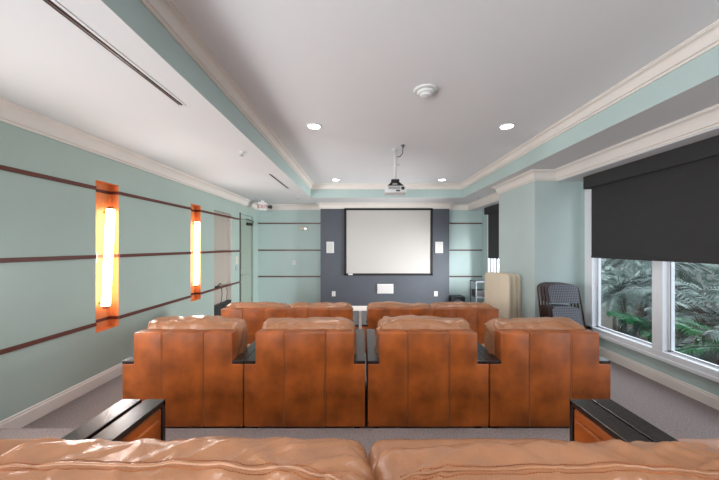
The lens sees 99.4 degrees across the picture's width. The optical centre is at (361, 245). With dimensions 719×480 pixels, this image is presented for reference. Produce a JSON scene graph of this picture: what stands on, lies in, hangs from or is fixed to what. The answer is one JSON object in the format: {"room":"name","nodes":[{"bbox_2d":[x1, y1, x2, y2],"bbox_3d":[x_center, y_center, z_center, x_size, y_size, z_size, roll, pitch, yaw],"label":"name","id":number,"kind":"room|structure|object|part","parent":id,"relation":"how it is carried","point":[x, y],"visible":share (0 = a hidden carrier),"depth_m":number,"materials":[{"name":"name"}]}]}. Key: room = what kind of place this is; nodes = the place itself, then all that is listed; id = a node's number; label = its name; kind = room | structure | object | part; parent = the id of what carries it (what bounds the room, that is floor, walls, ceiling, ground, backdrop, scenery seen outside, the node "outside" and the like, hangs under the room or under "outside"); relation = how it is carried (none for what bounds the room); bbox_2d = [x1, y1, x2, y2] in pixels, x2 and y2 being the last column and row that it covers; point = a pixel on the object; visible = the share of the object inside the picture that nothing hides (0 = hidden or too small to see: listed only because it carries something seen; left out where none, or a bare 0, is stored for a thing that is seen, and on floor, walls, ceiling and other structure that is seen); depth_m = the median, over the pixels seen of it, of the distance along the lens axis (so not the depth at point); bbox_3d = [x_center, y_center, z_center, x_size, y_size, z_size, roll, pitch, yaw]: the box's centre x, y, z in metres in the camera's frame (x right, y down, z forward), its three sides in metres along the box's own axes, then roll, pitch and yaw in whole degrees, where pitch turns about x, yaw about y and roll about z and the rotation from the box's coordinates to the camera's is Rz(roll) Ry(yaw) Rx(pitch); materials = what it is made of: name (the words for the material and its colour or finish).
{"room":"home theater","nodes":[
{"label":"home theater","id":0,"kind":"room"},
{"bbox_2d":[0,121,257,420],"bbox_3d":[-3.030,0.445,2.050,0.200,3.220,13.300,0,0,0],"label":"wall","id":1,"kind":"structure","parent":0,"point":[39,217],"depth_m":3.22,"materials":[{"name":"teal paint"}]},
{"bbox_2d":[0,363,122,427],"bbox_3d":[-2.922,1.488,1.365,0.016,0.555,11.930,0,0,0],"label":"baseboard","id":2,"kind":"structure","parent":1,"relation":"attached to","point":[21,419],"depth_m":2.94,"materials":[{"name":"beige paint"}]},
{"bbox_2d":[96,207,114,308],"bbox_3d":[-2.977,0.130,3.514,0.118,1.182,0.248,0,0,0],"label":"sconce","id":3,"kind":"object","parent":1,"relation":"attached to","point":[105,302],"visible":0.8,"depth_m":3.53,"materials":[{"name":"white glass"}]},
{"bbox_2d":[0,281,240,354],"bbox_3d":[-2.976,0.860,3.515,0.120,0.040,7.630,0,0,0],"label":"trim","id":4,"kind":"structure","parent":1,"relation":"attached to","point":[37,341],"depth_m":3.28,"materials":[{"name":"brown wood"}]},
{"bbox_2d":[0,165,240,219],"bbox_3d":[-2.976,-0.637,3.515,0.120,0.040,7.630,0,0,0],"label":"trim","id":5,"kind":"structure","parent":1,"relation":"attached to","point":[2,167],"depth_m":3.29,"materials":[{"name":"brown wood"}]},
{"bbox_2d":[0,250,240,262],"bbox_3d":[-2.976,0.118,3.515,0.120,0.040,7.630,0,0,0],"label":"trim","id":6,"kind":"structure","parent":1,"relation":"attached to","point":[49,258],"depth_m":3.22,"materials":[{"name":"brown wood"}]},
{"bbox_2d":[191,220,199,286],"bbox_3d":[-2.977,0.130,5.407,0.118,1.182,0.233,0,0,0],"label":"sconce","id":7,"kind":"object","parent":1,"relation":"attached to","point":[196,223],"visible":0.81,"depth_m":5.43,"materials":[{"name":"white glass"}]},
{"bbox_2d":[240,213,240,301],"bbox_3d":[-2.954,0.480,7.322,0.072,2.570,0.045,0,0,0],"label":"trim","id":8,"kind":"structure","parent":1,"relation":"attached to","point":[240,213],"depth_m":7.33,"materials":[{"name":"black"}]},
{"bbox_2d":[241,214,250,220],"bbox_3d":[-3.015,-0.733,7.782,0.070,0.105,0.875,0,0,0],"label":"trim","id":9,"kind":"structure","parent":1,"relation":"attached to","point":[244,217],"depth_m":7.80,"materials":[{"name":"teal paint"}]},
{"bbox_2d":[241,218,253,301],"bbox_3d":[-2.923,0.525,7.834,0.210,2.460,0.752,0,0,2],"label":"door","id":10,"kind":"structure","parent":1,"relation":"in","point":[246,229],"depth_m":7.87,"materials":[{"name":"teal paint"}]},
{"bbox_2d":[0,0,718,203],"bbox_3d":[0.230,-1.377,2.000,6.720,0.425,13.600,0,0,0],"label":"ceiling","id":11,"kind":"structure","parent":0,"point":[353,69],"depth_m":2.53,"materials":[{"name":"white paint"}]},
{"bbox_2d":[39,0,185,105],"bbox_3d":[-1.490,-1.162,1.735,0.074,0.006,1.586,0,0,0],"label":"ceiling vent","id":12,"kind":"object","parent":11,"relation":"in","point":[53,5],"visible":1,"depth_m":1.77,"materials":[{"name":"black dark metal"}]},
{"bbox_2d":[257,200,271,210],"bbox_3d":[-2.499,-1.042,7.862,0.372,0.245,0.137,0,0,-42],"label":"exit sign","id":13,"kind":"object","parent":11,"relation":"attached to","point":[261,205],"visible":1,"depth_m":7.83,"materials":[{"name":"white plastic"}]},
{"bbox_2d":[268,174,289,188],"bbox_3d":[-1.490,-1.162,5.540,0.074,0.006,1.256,0,0,0],"label":"ceiling vent","id":14,"kind":"object","parent":11,"relation":"in","point":[271,175],"visible":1,"depth_m":5.49,"materials":[{"name":"black"}]},
{"bbox_2d":[306,123,321,129],"bbox_3d":[-0.596,-1.484,3.790,0.196,0.012,0.196,0,0,0],"label":"recessed light","id":15,"kind":"object","parent":11,"relation":"in","point":[314,126],"visible":1,"depth_m":3.77,"materials":[{"name":"white plastic"}]},
{"bbox_2d":[384,148,406,194],"bbox_3d":[0.510,-1.145,4.710,0.327,0.690,0.289,0,0,0],"label":"projector","id":16,"kind":"object","parent":11,"relation":"hanging from","point":[395,187],"visible":1,"depth_m":4.65,"materials":[{"name":"white plastic"}]},
{"bbox_2d":[414,84,437,98],"bbox_3d":[0.610,-1.456,2.913,0.230,0.067,0.230,0,0,0],"label":"ceiling vent","id":17,"kind":"object","parent":11,"relation":"attached to","point":[424,91],"visible":1,"depth_m":2.86,"materials":[{"name":"white plastic"}]},
{"bbox_2d":[140,0,718,188],"bbox_3d":[0.595,-1.427,1.775,3.703,0.125,11.190,0,0,0],"label":"trim","id":18,"kind":"structure","parent":11,"relation":"attached to","point":[168,15],"depth_m":2.75,"materials":[{"name":"beige paint"}]},
{"bbox_2d":[498,123,515,129],"bbox_3d":[1.800,-1.484,3.790,0.196,0.012,0.196,0,0,0],"label":"recessed light","id":19,"kind":"object","parent":11,"relation":"in","point":[506,125],"visible":1,"depth_m":3.77,"materials":[{"name":"white plastic"}]},
{"bbox_2d":[0,311,718,457],"bbox_3d":[0.230,1.700,2.000,6.520,0.710,13.400,0,0,0],"label":"floor","id":20,"kind":"structure","parent":0,"point":[678,415],"depth_m":2.61,"materials":[{"name":"grey carpet"}]},
{"bbox_2d":[0,399,141,454],"bbox_3d":[-1.575,0.884,0.991,1.008,0.921,0.988,0,0,0],"label":"recliner","id":21,"kind":"object","parent":20,"relation":"on","point":[89,429],"visible":0.18,"depth_m":1.33,"materials":[{"name":"leather"}]},
{"bbox_2d":[0,438,36,454],"bbox_3d":[-1.575,0.988,1.102,0.828,0.212,0.732,0,0,0],"label":"seat cushion","id":22,"kind":"object","parent":21,"relation":"on","point":[6,445],"depth_m":1.37,"materials":[{"name":"beige leather"}]},
{"bbox_2d":[122,315,255,427],"bbox_3d":[-1.490,1.095,3.023,1.008,0.920,0.988,0,0,0],"label":"recliner","id":23,"kind":"object","parent":20,"relation":"on","point":[195,364],"visible":0.9,"depth_m":2.53,"materials":[{"name":"leather"}]},
{"bbox_2d":[147,315,247,354],"bbox_3d":[-1.489,0.887,2.785,0.875,0.503,0.316,0,0,0],"label":"pillow","id":24,"kind":"object","parent":23,"relation":"on","point":[198,322],"depth_m":2.68,"materials":[{"name":"beige leather"}]},
{"bbox_2d":[214,300,230,315],"bbox_3d":[-2.970,1.485,6.442,0.091,0.560,0.795,0,0,0],"label":"media cabinet","id":25,"kind":"object","parent":20,"relation":"on","point":[217,308],"visible":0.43,"depth_m":6.30,"materials":[{"name":"black"}]},
{"bbox_3d":[-2.928,1.480,6.253,0.008,0.510,0.375,0,0,0],"label":"door","id":26,"kind":"part","parent":25,"relation":"part of","materials":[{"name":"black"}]},
{"bbox_2d":[221,302,358,343],"bbox_3d":[-1.120,1.319,4.993,2.125,0.892,0.988,0,0,0],"label":"loveseat","id":27,"kind":"object","parent":20,"relation":"on","point":[255,314],"visible":0.34,"depth_m":4.50,"materials":[{"name":"leather"}]},
{"bbox_2d":[226,302,289,307],"bbox_3d":[-1.602,1.110,4.756,1.016,0.475,0.315,0,0,0],"label":"pillow","id":28,"kind":"object","parent":27,"relation":"on","point":[235,304],"depth_m":4.66,"materials":[{"name":"beige leather"}]},
{"bbox_2d":[289,302,353,320],"bbox_3d":[-0.638,1.109,4.753,1.018,0.470,0.315,0,0,0],"label":"pillow","id":29,"kind":"object","parent":27,"relation":"on","point":[298,304],"depth_m":4.66,"materials":[{"name":"beige leather"}]},
{"bbox_2d":[244,317,364,427],"bbox_3d":[-0.477,1.104,3.023,1.008,0.902,0.988,0,0,0],"label":"recliner","id":30,"kind":"object","parent":20,"relation":"on","point":[301,372],"visible":1,"depth_m":2.53,"materials":[{"name":"leather"}]},
{"bbox_2d":[262,317,356,353],"bbox_3d":[-0.478,0.895,2.784,0.862,0.484,0.317,0,0,0],"label":"pillow","id":31,"kind":"object","parent":30,"relation":"on","point":[311,323],"depth_m":2.68,"materials":[{"name":"beige leather"}]},
{"bbox_2d":[0,399,718,479],"bbox_3d":[0.027,0.924,0.991,2.155,0.842,0.988,0,0,0],"label":"loveseat","id":32,"kind":"object","parent":20,"relation":"on","point":[601,446],"visible":1,"depth_m":0.76,"materials":[{"name":"leather"}]},
{"bbox_3d":[-0.997,1.036,1.046,0.099,0.519,0.835,0,0,0],"label":"arm","id":33,"kind":"part","parent":32,"relation":"part of","materials":[{"name":"leather"}]},
{"bbox_2d":[0,436,374,479],"bbox_3d":[-0.466,0.714,0.753,1.015,0.415,0.308,0,0,0],"label":"pillow","id":34,"kind":"object","parent":32,"relation":"on","point":[208,457],"depth_m":0.74,"materials":[{"name":"beige leather"}]},
{"bbox_2d":[169,439,366,456],"bbox_3d":[-0.464,0.988,1.102,0.991,0.212,0.732,0,0,0],"label":"seat cushion","id":35,"kind":"object","parent":32,"relation":"on","point":[356,443],"depth_m":1.40,"materials":[{"name":"beige leather"}]},
{"bbox_2d":[368,438,568,466],"bbox_3d":[0.518,0.988,1.102,0.993,0.211,0.731,0,0,0],"label":"cushion","id":36,"kind":"object","parent":32,"relation":"on","point":[378,447],"depth_m":1.38,"materials":[{"name":"beige leather"}]},
{"bbox_2d":[371,439,718,479],"bbox_3d":[0.519,0.718,0.753,1.017,0.407,0.307,0,0,0],"label":"pillow","id":37,"kind":"object","parent":32,"relation":"on","point":[613,459],"depth_m":0.75,"materials":[{"name":"beige leather"}]},
{"bbox_3d":[1.049,1.036,1.046,0.103,0.519,0.835,0,0,0],"label":"arm","id":38,"kind":"part","parent":32,"relation":"part of","materials":[{"name":"leather"}]},
{"bbox_2d":[366,315,488,427],"bbox_3d":[0.552,1.096,3.023,1.008,0.918,0.988,0,0,0],"label":"recliner","id":39,"kind":"object","parent":20,"relation":"on","point":[422,371],"visible":1,"depth_m":2.53,"materials":[{"name":"leather"}]},
{"bbox_3d":[0.102,1.246,3.078,0.099,0.519,0.835,0,0,0],"label":"arm","id":40,"kind":"part","parent":39,"relation":"part of","materials":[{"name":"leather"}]},
{"bbox_2d":[374,315,470,352],"bbox_3d":[0.550,0.886,2.785,0.871,0.497,0.320,0,0,0],"label":"pillow","id":41,"kind":"object","parent":39,"relation":"on","point":[406,323],"depth_m":2.67,"materials":[{"name":"beige leather"}]},
{"bbox_2d":[361,301,498,352],"bbox_3d":[1.055,1.315,4.993,2.125,0.900,0.988,0,0,0],"label":"loveseat","id":42,"kind":"object","parent":20,"relation":"on","point":[476,314],"visible":0.37,"depth_m":4.50,"materials":[{"name":"leather"}]},
{"bbox_2d":[366,301,430,321],"bbox_3d":[0.569,1.104,4.756,1.020,0.480,0.314,0,0,0],"label":"pillow","id":43,"kind":"object","parent":42,"relation":"on","point":[388,304],"depth_m":4.65,"materials":[{"name":"beige leather"}]},
{"bbox_2d":[430,301,493,307],"bbox_3d":[1.538,1.109,4.756,1.021,0.479,0.315,0,0,0],"label":"pillow","id":44,"kind":"object","parent":42,"relation":"on","point":[460,304],"depth_m":4.65,"materials":[{"name":"beige leather"}]},
{"bbox_2d":[449,295,464,301],"bbox_3d":[2.580,1.565,8.360,0.380,0.400,0.380,0,0,0],"label":"subwoofer","id":45,"kind":"object","parent":20,"relation":"on","point":[452,298],"visible":0.28,"depth_m":8.19,"materials":[{"name":"black plastic"}]},
{"bbox_2d":[470,280,484,301],"bbox_3d":[3.100,1.333,7.950,0.428,0.865,0.428,0,0,0],"label":"equipment rack","id":46,"kind":"object","parent":20,"relation":"on","point":[477,293],"visible":0.41,"depth_m":7.77,"materials":[{"name":"grey metal"}]},
{"bbox_3d":[3.100,1.218,7.950,0.360,0.145,0.360,0,0,0],"label":"drawer","id":47,"kind":"part","parent":46,"relation":"part of","materials":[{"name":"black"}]},
{"bbox_2d":[485,272,510,318],"bbox_3d":[2.356,1.120,5.314,0.040,1.290,0.580,0,0,-19],"label":"folding table","id":48,"kind":"object","parent":20,"relation":"on","point":[497,285],"visible":0.4,"depth_m":5.24,"materials":[{"name":"beige plastic"}]},
{"bbox_2d":[491,272,515,317],"bbox_3d":[2.456,1.120,5.339,0.040,1.290,0.580,0,0,-19],"label":"folding table","id":49,"kind":"object","parent":20,"relation":"on","point":[513,277],"visible":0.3,"depth_m":5.08,"materials":[{"name":"beige plastic"}]},
{"bbox_2d":[498,272,520,317],"bbox_3d":[2.541,1.120,5.369,0.040,1.290,0.580,0,0,-19],"label":"folding table","id":50,"kind":"object","parent":20,"relation":"on","point":[518,279],"visible":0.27,"depth_m":5.10,"materials":[{"name":"beige plastic"}]},
{"bbox_2d":[477,317,610,427],"bbox_3d":[1.565,1.102,3.023,1.008,0.906,0.988,0,0,0],"label":"recliner","id":51,"kind":"object","parent":20,"relation":"on","point":[537,365],"visible":0.84,"depth_m":2.53,"materials":[{"name":"leather"}]},
{"bbox_2d":[484,317,584,355],"bbox_3d":[1.563,0.894,2.787,0.870,0.490,0.319,0,0,0],"label":"pillow","id":52,"kind":"object","parent":51,"relation":"on","point":[494,325],"depth_m":2.68,"materials":[{"name":"beige leather"}]},
{"bbox_2d":[537,282,571,316],"bbox_3d":[2.846,1.051,4.452,0.474,1.026,0.248,0,0,4],"label":"folding chair","id":53,"kind":"object","parent":20,"relation":"on","point":[540,284],"visible":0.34,"depth_m":4.52,"materials":[{"name":"grey plastic"}]},
{"bbox_3d":[2.851,0.677,4.527,0.410,0.275,0.026,0,-13,4],"label":"backrest","id":54,"kind":"part","parent":53,"relation":"part of","materials":[{"name":"grey fabric"}]},
{"bbox_2d":[540,283,575,316],"bbox_3d":[2.860,1.053,4.399,0.474,1.023,0.262,0,0,4],"label":"folding chair","id":55,"kind":"object","parent":20,"relation":"on","point":[542,285],"visible":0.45,"depth_m":4.46,"materials":[{"name":"grey plastic"}]},
{"bbox_2d":[543,283,579,316],"bbox_3d":[2.875,1.055,4.346,0.474,1.020,0.276,0,0,4],"label":"folding chair","id":56,"kind":"object","parent":20,"relation":"on","point":[546,285],"visible":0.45,"depth_m":4.42,"materials":[{"name":"grey plastic"}]},
{"bbox_3d":[2.881,0.683,4.431,0.410,0.275,0.026,0,-14,4],"label":"backrest","id":57,"kind":"part","parent":56,"relation":"part of","materials":[{"name":"grey fabric"}]},
{"bbox_2d":[546,284,585,328],"bbox_3d":[2.889,1.057,4.293,0.474,1.017,0.290,0,0,4],"label":"folding chair","id":58,"kind":"object","parent":20,"relation":"on","point":[558,293],"visible":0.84,"depth_m":4.35,"materials":[{"name":"grey fabric"}]},
{"bbox_3d":[2.896,0.686,4.383,0.410,0.275,0.026,0,-15,4],"label":"backrest","id":59,"kind":"part","parent":58,"relation":"part of","materials":[{"name":"grey fabric"}]},
{"bbox_3d":[2.889,1.063,4.285,0.380,0.415,0.028,0,-15,4],"label":"seat panel","id":60,"kind":"part","parent":58,"relation":"part of","materials":[{"name":"grey fabric"}]},
{"bbox_2d":[592,399,718,450],"bbox_3d":[1.621,0.882,0.991,1.008,0.926,0.988,0,0,0],"label":"recliner","id":61,"kind":"object","parent":20,"relation":"on","point":[654,434],"visible":0.23,"depth_m":1.32,"materials":[{"name":"leather"}]},
{"bbox_2d":[676,439,718,450],"bbox_3d":[1.620,0.988,1.102,0.828,0.211,0.732,0,0,0],"label":"seat cushion","id":62,"kind":"object","parent":61,"relation":"on","point":[713,443],"depth_m":1.38,"materials":[{"name":"beige leather"}]},
{"bbox_2d":[258,210,481,303],"bbox_3d":[0.230,0.445,8.650,6.720,3.220,0.100,0,0,0],"label":"wall","id":63,"kind":"structure","parent":0,"point":[288,290],"depth_m":8.60,"materials":[{"name":"teal paint"}]},
{"bbox_2d":[289,304,366,310],"bbox_3d":[0.230,1.698,8.442,6.320,0.135,0.316,0,0,0],"label":"baseboard","id":64,"kind":"structure","parent":63,"relation":"attached to","point":[355,308],"depth_m":8.28,"materials":[{"name":"beige paint"}]},
{"bbox_2d":[258,223,481,223],"bbox_3d":[0.230,-0.637,8.593,6.320,0.038,0.014,0,0,0],"label":"trim","id":65,"kind":"structure","parent":63,"relation":"attached to","point":[258,223],"depth_m":8.59,"materials":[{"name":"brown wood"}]},
{"bbox_2d":[258,250,481,250],"bbox_3d":[0.230,0.118,8.593,6.320,0.038,0.014,0,0,0],"label":"trim","id":66,"kind":"structure","parent":63,"relation":"attached to","point":[258,250],"depth_m":8.59,"materials":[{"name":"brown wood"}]},
{"bbox_2d":[258,276,481,276],"bbox_3d":[0.230,0.860,8.593,6.320,0.038,0.014,0,0,0],"label":"trim","id":67,"kind":"structure","parent":63,"relation":"attached to","point":[258,276],"depth_m":8.59,"materials":[{"name":"brown wood"}]},
{"bbox_2d":[320,209,448,305],"bbox_3d":[0.622,0.300,8.450,3.504,2.930,0.300,0,0,0],"label":"wall","id":68,"kind":"structure","parent":0,"point":[356,290],"depth_m":8.30,"materials":[{"name":"grey paint"}]},
{"bbox_2d":[326,242,333,252],"bbox_3d":[-0.866,0.037,8.287,0.201,0.305,0.026,0,0,0],"label":"wall speaker","id":69,"kind":"object","parent":68,"relation":"attached to","point":[329,245],"visible":1,"depth_m":8.27,"materials":[{"name":"white plastic"}]},
{"bbox_2d":[327,242,332,251],"bbox_3d":[-0.866,0.037,8.278,0.161,0.265,0.008,0,0,0],"label":"speaker grille","id":70,"kind":"object","parent":69,"relation":"attached to","point":[329,244],"depth_m":8.27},
{"bbox_2d":[377,284,392,292],"bbox_3d":[0.629,1.162,8.287,0.443,0.256,0.026,0,0,0],"label":"wall speaker","id":71,"kind":"object","parent":68,"relation":"attached to","point":[381,288],"visible":1,"depth_m":8.27,"materials":[{"name":"white plastic"}]},
{"bbox_2d":[344,208,432,274],"bbox_3d":[0.720,-0.114,8.279,2.401,1.822,0.042,0,0,0],"label":"projection screen","id":72,"kind":"object","parent":68,"relation":"attached to","point":[377,241],"visible":1,"depth_m":8.28,"materials":[{"name":"white fabric"}]},
{"bbox_2d":[435,242,442,252],"bbox_3d":[2.092,0.037,8.287,0.215,0.305,0.026,0,0,0],"label":"wall speaker","id":73,"kind":"object","parent":68,"relation":"attached to","point":[438,245],"visible":1,"depth_m":8.27,"materials":[{"name":"white plastic"}]},
{"bbox_2d":[436,242,441,251],"bbox_3d":[2.092,0.037,8.278,0.175,0.265,0.008,0,0,0],"label":"speaker grille","id":74,"kind":"object","parent":73,"relation":"attached to","point":[438,244],"depth_m":8.27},
{"bbox_2d":[499,181,580,317],"bbox_3d":[3.112,0.300,5.355,0.855,2.930,1.250,0,0,0],"label":"wall column","id":75,"kind":"structure","parent":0,"point":[540,221],"depth_m":4.73,"materials":[{"name":"green paint"}]},
{"bbox_2d":[469,126,718,210],"bbox_3d":[3.205,-1.083,2.000,0.370,0.165,13.200,0,0,0],"label":"wall header","id":76,"kind":"structure","parent":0,"point":[712,132],"depth_m":3.37,"materials":[{"name":"white paint"}]},
{"bbox_2d":[0,97,718,209],"bbox_3d":[0.045,-1.089,2.000,5.990,0.152,13.240,0,0,0],"label":"trim","id":77,"kind":"structure","parent":76,"relation":"attached to","point":[14,114],"depth_m":3.63,"materials":[{"name":"beige paint"}]},
{"bbox_2d":[482,181,718,395],"bbox_3d":[3.465,0.445,2.000,0.150,3.220,13.200,0,0,0],"label":"window trim","id":78,"kind":"structure","parent":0,"point":[708,385],"depth_m":3.95,"materials":[{"name":"white paint"}]},
{"bbox_2d":[487,215,498,271],"bbox_3d":[3.415,0.195,7.135,0.150,2.180,2.110,0,0,0],"label":"window","id":79,"kind":"structure","parent":78,"relation":"in","point":[489,260],"depth_m":8.12,"materials":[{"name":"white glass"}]},
{"bbox_2d":[484,203,498,258],"bbox_3d":[3.280,-0.343,7.055,0.160,1.309,1.870,0,0,0],"label":"roller shade","id":80,"kind":"object","parent":79,"relation":"attached to","point":[492,211],"visible":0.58,"depth_m":7.58,"materials":[{"name":"black fabric"}]},
{"bbox_2d":[585,189,718,382],"bbox_3d":[3.415,0.195,3.075,0.150,2.180,3.090,0,0,0],"label":"window","id":81,"kind":"structure","parent":78,"relation":"in","point":[662,347],"depth_m":3.49,"materials":[{"name":"wood"},{"name":"white plastic"}]},
{"bbox_2d":[583,135,718,263],"bbox_3d":[3.280,-0.415,2.995,0.160,1.164,2.830,0,0,0],"label":"roller shade","id":82,"kind":"object","parent":81,"relation":"attached to","point":[664,206],"visible":1,"depth_m":3.33,"materials":[{"name":"black fabric"}]},
{"bbox_2d":[599,346,718,409],"bbox_3d":[3.030,1.492,2.000,0.721,0.545,13.200,0,0,0],"label":"baseboard","id":83,"kind":"structure","parent":78,"relation":"attached to","point":[698,394],"depth_m":3.40,"materials":[{"name":"beige paint"}]},
{"label":"outside","id":84,"kind":"structure","parent":0,"visible":0},
{"bbox_2d":[601,295,716,364],"bbox_3d":[8.770,1.855,4.000,10.460,0.100,20.000,0,0,0],"label":"garden","id":85,"kind":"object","parent":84,"point":[607,323],"depth_m":6.92,"materials":[{"name":"soil"}]},
{"bbox_2d":[601,258,651,282],"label":"palm plant","id":86,"kind":"object","parent":85,"relation":"on","point":[636,266],"depth_m":6.65,"materials":[{"name":"green plant"}]},
{"bbox_2d":[601,266,651,338],"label":"palm plant","id":87,"kind":"object","parent":85,"relation":"on","point":[619,284],"depth_m":5.59,"materials":[{"name":"green plant"}]},
{"bbox_2d":[610,277,651,336],"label":"palm plant","id":88,"kind":"object","parent":85,"relation":"on","point":[648,280],"depth_m":4.94,"materials":[{"name":"green plant"}]},
{"bbox_2d":[634,291,647,319],"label":"palm plant","id":89,"kind":"object","parent":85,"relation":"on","point":[641,309],"depth_m":6.81,"materials":[{"name":"green plant"}]},
{"bbox_2d":[607,310,706,358],"bbox_3d":[4.564,1.429,4.760,1.170,0.775,1.283,0,0,39],"label":"palm plant","id":90,"kind":"object","parent":85,"relation":"on","point":[629,318],"visible":0.48,"depth_m":4.71,"materials":[{"name":"green plant"}]},
{"bbox_2d":[601,258,718,310],"bbox_3d":[9.100,0.605,4.000,0.200,2.500,20.000,0,0,0],"label":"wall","id":91,"kind":"structure","parent":85,"relation":"on","point":[712,275],"depth_m":8.14,"materials":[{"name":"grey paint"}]},
{"bbox_2d":[601,258,718,313],"bbox_3d":[7.902,0.365,6.002,1.703,3.043,12.220,0,0,0],"label":"shrubbery","id":92,"kind":"object","parent":85,"relation":"on","point":[704,273],"visible":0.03,"depth_m":7.05,"materials":[{"name":"green plant"}]},
{"bbox_2d":[675,262,702,299],"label":"palm plant","id":93,"kind":"object","parent":85,"relation":"on","point":[681,272],"depth_m":6.57,"materials":[{"name":"green plant"}]},
{"bbox_2d":[675,281,706,307],"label":"palm plant","id":94,"kind":"object","parent":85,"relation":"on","point":[676,286],"depth_m":5.57,"materials":[{"name":"green plant"}]},
{"bbox_2d":[675,262,718,271],"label":"palm plant","id":95,"kind":"object","parent":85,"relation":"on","point":[681,263],"depth_m":5.20,"materials":[{"name":"green plant"}]},
{"bbox_2d":[675,317,718,355],"bbox_3d":[4.353,1.284,3.454,1.209,1.059,1.119,0,0,24],"label":"palm plant","id":96,"kind":"object","parent":85,"relation":"on","point":[677,324],"visible":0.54,"depth_m":3.76,"materials":[{"name":"green plant"}]},
{"bbox_2d":[675,278,718,364],"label":"palm plant","id":97,"kind":"object","parent":85,"relation":"on","point":[707,318],"depth_m":4.47,"materials":[{"name":"green plant"}]},
{"bbox_2d":[688,326,718,359],"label":"palm plant","id":98,"kind":"object","parent":85,"relation":"on","point":[709,334],"depth_m":3.41,"materials":[{"name":"green plant"}]},
{"bbox_2d":[698,287,718,297],"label":"palm plant","id":99,"kind":"object","parent":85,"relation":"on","point":[716,288],"depth_m":3.79,"materials":[{"name":"green plant"}]}
]}

